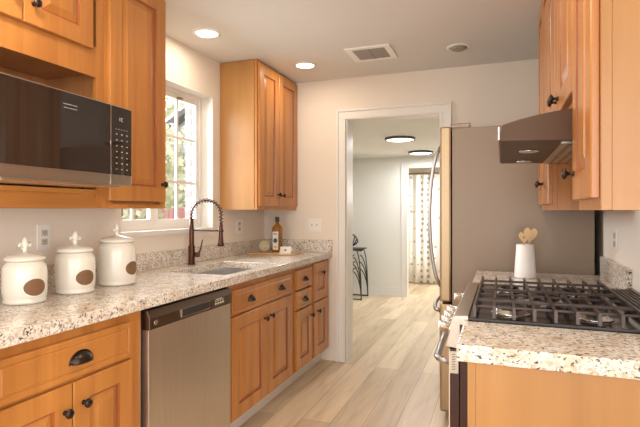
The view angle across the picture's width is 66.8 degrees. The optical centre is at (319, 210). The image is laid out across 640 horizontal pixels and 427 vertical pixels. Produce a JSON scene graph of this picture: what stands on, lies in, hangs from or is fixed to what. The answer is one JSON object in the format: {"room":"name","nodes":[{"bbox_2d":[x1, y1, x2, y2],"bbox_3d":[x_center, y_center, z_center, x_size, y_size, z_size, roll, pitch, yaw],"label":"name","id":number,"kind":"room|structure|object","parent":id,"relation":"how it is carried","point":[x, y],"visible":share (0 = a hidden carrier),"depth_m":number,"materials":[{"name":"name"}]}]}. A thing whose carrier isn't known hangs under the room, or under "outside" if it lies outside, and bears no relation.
{"room":"kitchen","nodes":[
{"label":"kitchen","id":0,"kind":"room"},
{"bbox_2d":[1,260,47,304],"bbox_3d":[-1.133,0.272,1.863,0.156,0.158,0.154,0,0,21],"label":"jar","id":1,"kind":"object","parent":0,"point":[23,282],"depth_m":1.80,"materials":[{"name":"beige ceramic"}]},
{"bbox_2d":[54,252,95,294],"bbox_3d":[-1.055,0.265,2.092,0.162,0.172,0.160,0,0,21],"label":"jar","id":2,"kind":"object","parent":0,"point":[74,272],"depth_m":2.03,"materials":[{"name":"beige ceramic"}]},
{"bbox_2d":[0,35,263,269],"bbox_3d":[-1.678,0.080,1.361,0.140,2.374,6.374,0,0,21],"label":"wall","id":3,"kind":"structure","parent":0,"point":[186,66],"depth_m":3.02,"materials":[{"name":"beige paint"}]},
{"bbox_2d":[37,225,50,249],"bbox_3d":[-1.271,0.124,2.235,0.009,0.115,0.070,0,0,21],"label":"wall outlet","id":4,"kind":"object","parent":3,"relation":"attached to","point":[43,231],"visible":1,"depth_m":2.23,"materials":[{"name":"white plastic"}]},
{"bbox_2d":[41,230,47,235],"bbox_3d":[-1.269,0.103,2.234,0.003,0.028,0.032,0,0,21],"label":"socket","id":5,"kind":"object","parent":4,"relation":"attached to","point":[43,232],"depth_m":2.23,"materials":[{"name":"grey plastic"}]},
{"bbox_2d":[41,239,47,244],"bbox_3d":[-1.269,0.144,2.234,0.003,0.028,0.032,0,0,21],"label":"socket","id":6,"kind":"object","parent":4,"relation":"attached to","point":[43,241],"depth_m":2.23,"materials":[{"name":"grey plastic"}]},
{"bbox_2d":[0,0,103,207],"bbox_3d":[-1.219,-0.557,1.842,0.379,1.093,0.756,0,0,21],"label":"upper cabinet","id":7,"kind":"object","parent":3,"relation":"attached to","point":[59,44],"visible":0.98,"depth_m":1.96,"materials":[{"name":"brown wood"}]},
{"bbox_2d":[0,72,130,188],"bbox_3d":[-1.119,-0.256,1.819,0.502,0.330,0.606,0,0,18],"label":"microwave","id":8,"kind":"object","parent":7,"relation":"on","point":[50,136],"visible":0.97,"depth_m":1.68,"materials":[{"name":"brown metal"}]},
{"bbox_2d":[116,129,127,170],"bbox_3d":[-0.806,-0.246,1.971,0.001,0.163,0.072,0,0,18],"label":"print","id":9,"kind":"object","parent":8,"relation":"attached to","point":[118,129],"depth_m":1.98},
{"bbox_2d":[75,0,167,208],"bbox_3d":[-1.013,-0.557,2.393,0.379,1.093,0.416,0,0,21],"label":"upper cabinet","id":10,"kind":"object","parent":3,"relation":"attached to","point":[134,30],"visible":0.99,"depth_m":2.35,"materials":[{"name":"brown wood"}]},
{"bbox_2d":[121,86,201,231],"bbox_3d":[-1.044,-0.353,3.157,0.068,0.960,0.923,0,0,21],"label":"window","id":11,"kind":"structure","parent":3,"relation":"in","point":[151,222],"depth_m":3.38,"materials":[{"name":"white paint"}]},
{"bbox_2d":[0,239,331,294],"bbox_3d":[-0.768,0.300,2.675,0.642,0.102,3.273,0,0,21],"label":"backsplash","id":12,"kind":"structure","parent":3,"relation":"attached to","point":[152,260],"depth_m":3.48,"materials":[{"name":"stone"}]},
{"bbox_2d":[119,78,214,236],"bbox_3d":[-0.986,-0.343,3.125,0.103,0.982,0.963,0,0,21],"label":"trim","id":13,"kind":"structure","parent":3,"relation":"attached to","point":[207,100],"depth_m":3.55,"materials":[{"name":"white paint"}]},
{"bbox_2d":[235,219,242,233],"bbox_3d":[-0.649,0.127,3.900,0.009,0.115,0.110,0,0,21],"label":"wall outlet","id":14,"kind":"object","parent":3,"relation":"attached to","point":[238,222],"visible":1,"depth_m":3.88,"materials":[{"name":"white plastic"}]},
{"bbox_2d":[220,59,296,209],"bbox_3d":[-0.454,-0.554,3.913,0.361,1.098,0.730,0,0,21],"label":"upper cabinet","id":15,"kind":"object","parent":3,"relation":"attached to","point":[258,104],"visible":1,"depth_m":3.61,"materials":[{"name":"brown wood"}]},
{"bbox_2d":[185,104,191,217],"bbox_3d":[-1.278,0.117,2.720,0.058,2.900,4.200,0,0,21],"label":"brick wall","id":16,"kind":"structure","parent":0,"point":[188,108],"depth_m":3.56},
{"bbox_2d":[239,282,448,426],"bbox_3d":[1.221,1.317,3.120,5.300,0.100,11.700,0,0,21],"label":"floor","id":17,"kind":"structure","parent":0,"point":[391,378],"depth_m":3.63,"materials":[{"name":"brown wood"}]},
{"bbox_2d":[0,311,140,426],"bbox_3d":[-1.103,0.832,1.757,0.658,0.869,0.658,0,0,21],"label":"base cabinet","id":18,"kind":"object","parent":17,"relation":"on","point":[88,375],"visible":0.91,"depth_m":1.65,"materials":[{"name":"brown wood"}]},
{"bbox_2d":[141,287,231,426],"bbox_3d":[-0.873,0.836,2.378,0.636,0.862,0.654,0,0,21],"label":"dishwasher","id":19,"kind":"object","parent":17,"relation":"on","point":[185,343],"visible":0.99,"depth_m":2.22,"materials":[{"name":"grey metal"}]},
{"bbox_2d":[141,310,141,426],"bbox_3d":[-0.896,0.796,2.386,0.588,0.782,0.654,0,0,21],"label":"tub","id":20,"kind":"object","parent":19,"relation":"in","point":[141,310],"depth_m":1.99,"materials":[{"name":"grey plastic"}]},
{"bbox_2d":[227,269,320,426],"bbox_3d":[-0.472,0.832,3.443,0.658,0.869,1.614,0,0,21],"label":"base cabinet","id":21,"kind":"object","parent":17,"relation":"on","point":[260,308],"visible":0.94,"depth_m":2.92,"materials":[{"name":"brown wood"}]},
{"bbox_2d":[0,250,331,348],"bbox_3d":[-0.769,0.374,2.676,0.640,0.045,3.273,0,0,21],"label":"countertop","id":22,"kind":"structure","parent":21,"relation":"on","point":[19,324],"depth_m":2.03,"materials":[{"name":"stone"}]},
{"bbox_2d":[1,237,47,304],"bbox_3d":[-1.133,0.226,1.863,0.156,0.249,0.154,0,0,21],"label":"canister","id":23,"kind":"object","parent":22,"relation":"on","point":[24,274],"visible":1,"depth_m":1.81,"materials":[{"name":"beige ceramic"}]},
{"bbox_2d":[54,231,95,294],"bbox_3d":[-1.055,0.219,2.092,0.162,0.263,0.160,0,0,21],"label":"canister","id":24,"kind":"object","parent":22,"relation":"on","point":[75,264],"visible":1,"depth_m":2.03,"materials":[{"name":"beige ceramic"}]},
{"bbox_2d":[97,224,136,285],"bbox_3d":[-0.973,0.206,2.326,0.178,0.289,0.176,0,0,21],"label":"canister","id":25,"kind":"object","parent":22,"relation":"on","point":[116,254],"visible":1,"depth_m":2.26,"materials":[{"name":"beige ceramic"}]},
{"bbox_2d":[187,198,223,264],"bbox_3d":[-0.740,0.135,3.143,0.249,0.432,0.054,0,0,9],"label":"faucet","id":26,"kind":"object","parent":22,"relation":"on","point":[192,254],"visible":1,"depth_m":3.14,"materials":[{"name":"brown metal"}]},
{"bbox_2d":[196,268,249,274],"bbox_3d":[-0.590,0.484,3.006,0.424,0.174,0.658,0,0,21],"label":"sink","id":27,"kind":"object","parent":22,"relation":"in","point":[222,271],"visible":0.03,"depth_m":3.33,"materials":[{"name":"metal"}]},
{"bbox_2d":[247,250,303,254],"bbox_3d":[-0.363,0.345,3.974,0.395,0.012,0.250,0,0,21],"label":"serving board","id":28,"kind":"object","parent":22,"relation":"on","point":[269,252],"visible":0.84,"depth_m":3.92,"materials":[{"name":"brown wood"}]},
{"bbox_2d":[259,241,269,251],"bbox_3d":[-0.452,0.290,3.944,0.093,0.092,0.091,0,0,21],"label":"woven ball","id":29,"kind":"object","parent":28,"relation":"on","point":[264,246],"visible":1,"depth_m":3.92,"materials":[{"name":"beige wicker"}]},
{"bbox_2d":[272,217,281,251],"bbox_3d":[-0.350,0.195,3.973,0.074,0.287,0.077,0,0,21],"label":"bottle","id":30,"kind":"object","parent":28,"relation":"on","point":[277,228],"visible":0.98,"depth_m":3.94,"materials":[{"name":"orange glass"}]},
{"bbox_2d":[279,246,292,253],"bbox_3d":[-0.268,0.311,3.829,0.095,0.054,0.048,0,0,21],"label":"tent card","id":31,"kind":"object","parent":28,"relation":"on","point":[283,250],"visible":1,"depth_m":3.82,"materials":[{"name":"beige paper"}]},
{"bbox_2d":[292,263,314,374],"bbox_3d":[-0.392,0.774,3.656,0.658,0.753,0.366,0,0,21],"label":"base cabinet","id":32,"kind":"object","parent":17,"relation":"on","point":[302,314],"visible":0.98,"depth_m":3.51,"materials":[{"name":"brown wood"}]},
{"bbox_2d":[311,259,327,358],"bbox_3d":[-0.257,0.774,4.016,0.658,0.753,0.398,0,0,21],"label":"base cabinet","id":33,"kind":"object","parent":17,"relation":"on","point":[319,285],"visible":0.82,"depth_m":3.86,"materials":[{"name":"brown wood"}]},
{"bbox_2d":[353,234,367,299],"bbox_3d":[0.491,0.796,7.092,0.451,0.941,0.411,0,0,21],"label":"side table","id":34,"kind":"object","parent":17,"relation":"on","point":[356,249],"visible":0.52,"depth_m":7.06,"materials":[{"name":"grey metal"}]},
{"bbox_2d":[428,123,594,411],"bbox_3d":[1.225,0.372,3.203,0.906,1.790,0.842,0,0,21],"label":"refrigerator","id":35,"kind":"object","parent":17,"relation":"on","point":[486,203],"visible":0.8,"depth_m":2.85,"materials":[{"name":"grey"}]},
{"bbox_2d":[434,276,639,426],"bbox_3d":[0.838,0.755,1.823,0.739,0.904,0.770,0,0,21],"label":"gas range","id":36,"kind":"object","parent":17,"relation":"on","point":[605,309],"visible":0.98,"depth_m":1.60,"materials":[{"name":"silver metal"}]},
{"bbox_2d":[468,285,639,333],"bbox_3d":[0.896,0.354,1.802,0.616,0.024,0.768,0,0,21],"label":"cooktop","id":37,"kind":"object","parent":36,"relation":"in","point":[631,325],"depth_m":1.57,"materials":[{"name":"black metal"}]},
{"bbox_2d":[467,362,639,426],"bbox_3d":[0.719,0.832,1.302,0.602,0.869,0.274,0,0,21],"label":"base cabinet","id":38,"kind":"object","parent":17,"relation":"on","point":[497,395],"visible":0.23,"depth_m":1.21,"materials":[{"name":"brown wood"}]},
{"bbox_2d":[456,321,639,379],"bbox_3d":[0.705,0.374,1.303,0.631,0.045,0.294,0,0,21],"label":"countertop","id":39,"kind":"structure","parent":38,"relation":"on","point":[598,353],"depth_m":1.25,"materials":[{"name":"stone"}]},
{"bbox_3d":[1.122,0.832,2.452,0.653,0.869,0.591,0,0,21],"label":"base cabinet","id":40,"kind":"object","parent":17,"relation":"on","visible":0},
{"bbox_2d":[472,271,619,288],"bbox_3d":[1.123,0.374,2.453,0.654,0.045,0.602,0,0,21],"label":"countertop","id":41,"kind":"structure","parent":40,"relation":"on","point":[490,275],"depth_m":2.51,"materials":[{"name":"stone"}]},
{"bbox_2d":[514,244,535,278],"bbox_3d":[1.080,0.264,2.553,0.109,0.174,0.109,0,0,21],"label":"utensil crock","id":42,"kind":"object","parent":41,"relation":"on","point":[525,265],"visible":0.98,"depth_m":2.51,"materials":[{"name":"white ceramic"}]},
{"bbox_2d":[519,232,528,244],"bbox_3d":[1.070,0.225,2.544,0.051,0.225,0.011,0,0,21],"label":"wooden spoon","id":43,"kind":"object","parent":42,"relation":"in","point":[526,234],"visible":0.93,"depth_m":2.54,"materials":[{"name":"brown wood"}]},
{"bbox_2d":[524,228,536,244],"bbox_3d":[1.110,0.214,2.555,0.066,0.248,0.011,0,0,21],"label":"wooden spoon","id":44,"kind":"object","parent":42,"relation":"in","point":[532,233],"visible":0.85,"depth_m":2.55,"materials":[{"name":"brown wood"}]},
{"bbox_2d":[165,0,540,82],"bbox_3d":[0.485,-1.157,0.552,4.679,0.100,6.374,0,0,21],"label":"ceiling","id":45,"kind":"structure","parent":0,"point":[280,34],"depth_m":2.98,"materials":[{"name":"white paint"}]},
{"bbox_2d":[192,28,220,38],"bbox_3d":[-0.706,-1.103,3.022,0.176,0.009,0.176,0,0,21],"label":"recessed light","id":46,"kind":"object","parent":45,"relation":"in","point":[209,33],"visible":1,"depth_m":3.01,"materials":[{"name":"white glass"}]},
{"bbox_2d":[294,61,316,68],"bbox_3d":[-0.114,-1.103,3.689,0.176,0.009,0.176,0,0,21],"label":"recessed light","id":47,"kind":"object","parent":45,"relation":"in","point":[302,65],"visible":1,"depth_m":3.68,"materials":[{"name":"white glass"}]},
{"bbox_2d":[344,43,397,62],"bbox_3d":[0.363,-1.102,3.404,0.315,0.010,0.300,0,0,21],"label":"ceiling vent","id":48,"kind":"object","parent":45,"relation":"in","point":[382,51],"visible":1,"depth_m":3.39,"materials":[{"name":"white plastic"}]},
{"bbox_2d":[446,43,470,51],"bbox_3d":[0.938,-1.103,3.284,0.159,0.049,0.159,0,0,21],"label":"ceiling light","id":49,"kind":"object","parent":45,"relation":"attached to","point":[458,47],"visible":0.99,"depth_m":3.25,"materials":[{"name":"white plastic"}]},
{"bbox_2d":[353,156,438,286],"bbox_3d":[1.916,0.237,6.976,3.700,2.060,0.130,0,0,21],"label":"wall","id":50,"kind":"structure","parent":0,"point":[376,181],"depth_m":7.29,"materials":[{"name":"white paint"}]},
{"bbox_2d":[353,285,400,296],"bbox_3d":[0.675,1.202,7.356,1.110,0.130,0.028,0,0,21],"label":"baseboard","id":51,"kind":"structure","parent":50,"relation":"attached to","point":[372,290],"depth_m":7.28,"materials":[{"name":"white paint"}]},
{"bbox_2d":[406,168,408,296],"bbox_3d":[1.745,0.317,7.040,0.967,1.900,0.130,0,0,21],"label":"trim","id":52,"kind":"structure","parent":50,"relation":"attached to","point":[407,169],"depth_m":7.18,"materials":[{"name":"white paint"}]},
{"bbox_2d":[401,162,438,296],"bbox_3d":[1.718,0.285,6.968,1.105,1.964,0.024,0,0,21],"label":"trim","id":53,"kind":"structure","parent":50,"relation":"attached to","point":[404,166],"depth_m":7.14,"materials":[{"name":"white paint"}]},
{"bbox_2d":[353,118,438,158],"bbox_3d":[1.644,-0.843,6.391,3.800,0.100,5.076,0,0,21],"label":"ceiling","id":54,"kind":"structure","parent":0,"point":[369,141],"depth_m":5.26,"materials":[{"name":"white paint"}]},
{"bbox_2d":[385,136,414,141],"bbox_3d":[0.874,-0.778,5.300,0.330,0.030,0.330,0,0,21],"label":"recessed light","id":55,"kind":"object","parent":54,"relation":"in","point":[391,138],"visible":1,"depth_m":5.22,"materials":[{"name":"grey"}]},
{"bbox_2d":[386,138,412,141],"bbox_3d":[0.874,-0.776,5.300,0.298,0.026,0.298,0,0,21],"label":"diffuser","id":56,"kind":"object","parent":55,"relation":"attached to","point":[387,139],"depth_m":5.25,"materials":[{"name":"white plastic"}]},
{"bbox_2d":[408,150,432,154],"bbox_3d":[1.357,-0.778,6.539,0.330,0.030,0.330,0,0,21],"label":"recessed light","id":57,"kind":"object","parent":54,"relation":"in","point":[417,152],"visible":1,"depth_m":6.45,"materials":[{"name":"grey"}]},
{"bbox_2d":[410,152,430,154],"bbox_3d":[1.357,-0.776,6.539,0.298,0.026,0.298,0,0,21],"label":"diffuser","id":58,"kind":"object","parent":57,"relation":"attached to","point":[411,153],"depth_m":6.50,"materials":[{"name":"white"}]},
{"bbox_2d":[264,59,537,360],"bbox_3d":[0.457,0.030,4.045,3.220,2.474,0.150,0,0,21],"label":"wall","id":59,"kind":"structure","parent":0,"point":[494,94],"depth_m":4.02,"materials":[{"name":"beige paint"}]},
{"bbox_2d":[308,218,320,231],"bbox_3d":[-0.048,0.125,4.145,0.115,0.115,0.016,0,0,21],"label":"light switch","id":60,"kind":"object","parent":59,"relation":"attached to","point":[314,224],"visible":1,"depth_m":4.15,"materials":[{"name":"white plastic"}]},
{"bbox_2d":[336,101,451,372],"bbox_3d":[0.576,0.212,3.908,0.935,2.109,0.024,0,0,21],"label":"trim","id":61,"kind":"structure","parent":59,"relation":"attached to","point":[445,108],"depth_m":4.05,"materials":[{"name":"white paint"}]},
{"bbox_2d":[409,167,438,174],"bbox_3d":[2.515,0.237,8.722,3.600,2.060,0.100,0,0,21],"label":"wall","id":62,"kind":"structure","parent":0,"point":[413,170],"depth_m":8.91,"materials":[{"name":"beige paint"}]},
{"bbox_2d":[595,210,639,292],"bbox_3d":[1.379,0.080,2.059,0.100,2.374,2.924,0,0,21],"label":"wall","id":63,"kind":"structure","parent":0,"point":[627,222],"depth_m":2.24,"materials":[{"name":"beige paint"}]},
{"bbox_2d":[535,0,578,209],"bbox_3d":[1.256,-0.552,2.390,0.358,1.102,0.623,0,0,21],"label":"upper cabinet","id":64,"kind":"object","parent":63,"relation":"attached to","point":[554,192],"visible":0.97,"depth_m":2.22,"materials":[{"name":"brown wood"}]},
{"bbox_2d":[547,0,571,111],"bbox_3d":[1.010,-0.718,1.732,0.358,0.770,0.776,0,0,21],"label":"upper cabinet","id":65,"kind":"object","parent":63,"relation":"attached to","point":[559,11],"visible":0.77,"depth_m":1.72,"materials":[{"name":"brown wood"}]},
{"bbox_2d":[498,109,571,163],"bbox_3d":[0.929,-0.263,1.762,0.524,0.134,0.768,0,0,21],"label":"range hood","id":66,"kind":"object","parent":65,"relation":"attached to","point":[546,138],"visible":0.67,"depth_m":1.48,"materials":[{"name":"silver metal"}]},
{"bbox_2d":[561,0,639,209],"bbox_3d":[0.815,-0.552,1.211,0.358,1.102,0.331,0,0,21],"label":"upper cabinet","id":67,"kind":"object","parent":63,"relation":"attached to","point":[605,174],"visible":1,"depth_m":1.10,"materials":[{"name":"brown wood"}]},
{"bbox_2d":[613,228,617,251],"bbox_3d":[1.428,0.142,2.348,0.009,0.115,0.070,0,0,21],"label":"wall outlet","id":68,"kind":"object","parent":63,"relation":"attached to","point":[615,230],"visible":1,"depth_m":2.33,"materials":[{"name":"white plastic"}]},
{"bbox_2d":[600,256,631,288],"bbox_3d":[1.420,0.299,2.342,0.020,0.104,0.601,0,0,21],"label":"backsplash","id":69,"kind":"structure","parent":63,"relation":"attached to","point":[620,275],"depth_m":2.26,"materials":[{"name":"stone"}]},
{"bbox_3d":[3.376,0.237,5.743,0.100,2.060,5.076,0,0,21],"label":"wall","id":70,"kind":"structure","parent":0,"visible":0},
{"bbox_2d":[409,172,438,174],"bbox_3d":[2.309,-0.641,8.169,3.580,0.049,0.050,0,0,21],"label":"curtain rod","id":71,"kind":"object","parent":70,"relation":"attached to","point":[411,173],"visible":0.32,"depth_m":8.35,"materials":[{"name":"gold metal"}]},
{"bbox_2d":[409,174,438,283],"bbox_3d":[2.098,0.314,8.246,1.350,1.865,0.067,0,0,21],"label":"curtain","id":72,"kind":"object","parent":71,"relation":"hanging from","point":[420,265],"visible":0.27,"depth_m":8.38,"materials":[{"name":"fabric"}]},
{"label":"outside","id":73,"kind":"structure","parent":0,"visible":0},
{"bbox_3d":[-11.926,1.667,14.071,27.800,0.200,42.000,0,0,21],"label":"ground","id":74,"kind":"structure","parent":73,"visible":0},
{"bbox_2d":[121,137,184,219],"bbox_3d":[-2.684,0.162,6.274,1.840,2.837,1.870,0,0,21],"label":"leafy tree","id":75,"kind":"object","parent":74,"relation":"on","point":[170,189],"visible":0.09,"depth_m":6.27,"materials":[{"name":"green plant"}]},
{"bbox_2d":[122,208,184,218],"bbox_3d":[-4.042,0.757,7.705,0.070,1.620,9.600,0,0,21],"label":"fence","id":76,"kind":"object","parent":74,"relation":"on","point":[170,214],"visible":0.02,"depth_m":10.19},
{"bbox_2d":[165,123,184,207],"bbox_3d":[-4.385,-0.449,13.718,3.025,4.031,3.066,0,0,21],"label":"leafy tree","id":77,"kind":"object","parent":74,"relation":"on","point":[181,187],"visible":0.08,"depth_m":13.17,"materials":[{"name":"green plant"}]},
{"bbox_2d":[166,107,184,205],"bbox_3d":[-2.591,-1.073,20.188,8.600,5.280,8.800,0,0,21],"label":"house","id":78,"kind":"structure","parent":74,"relation":"on","point":[181,114],"depth_m":16.69,"materials":[{"name":"grey"}]},
{"bbox_2d":[166,97,184,120],"bbox_3d":[-9.209,-3.613,31.198,9.297,10.359,9.198,0,0,21],"label":"leafy tree","id":79,"kind":"object","parent":74,"relation":"on","point":[170,108],"visible":0.02,"depth_m":28.31,"materials":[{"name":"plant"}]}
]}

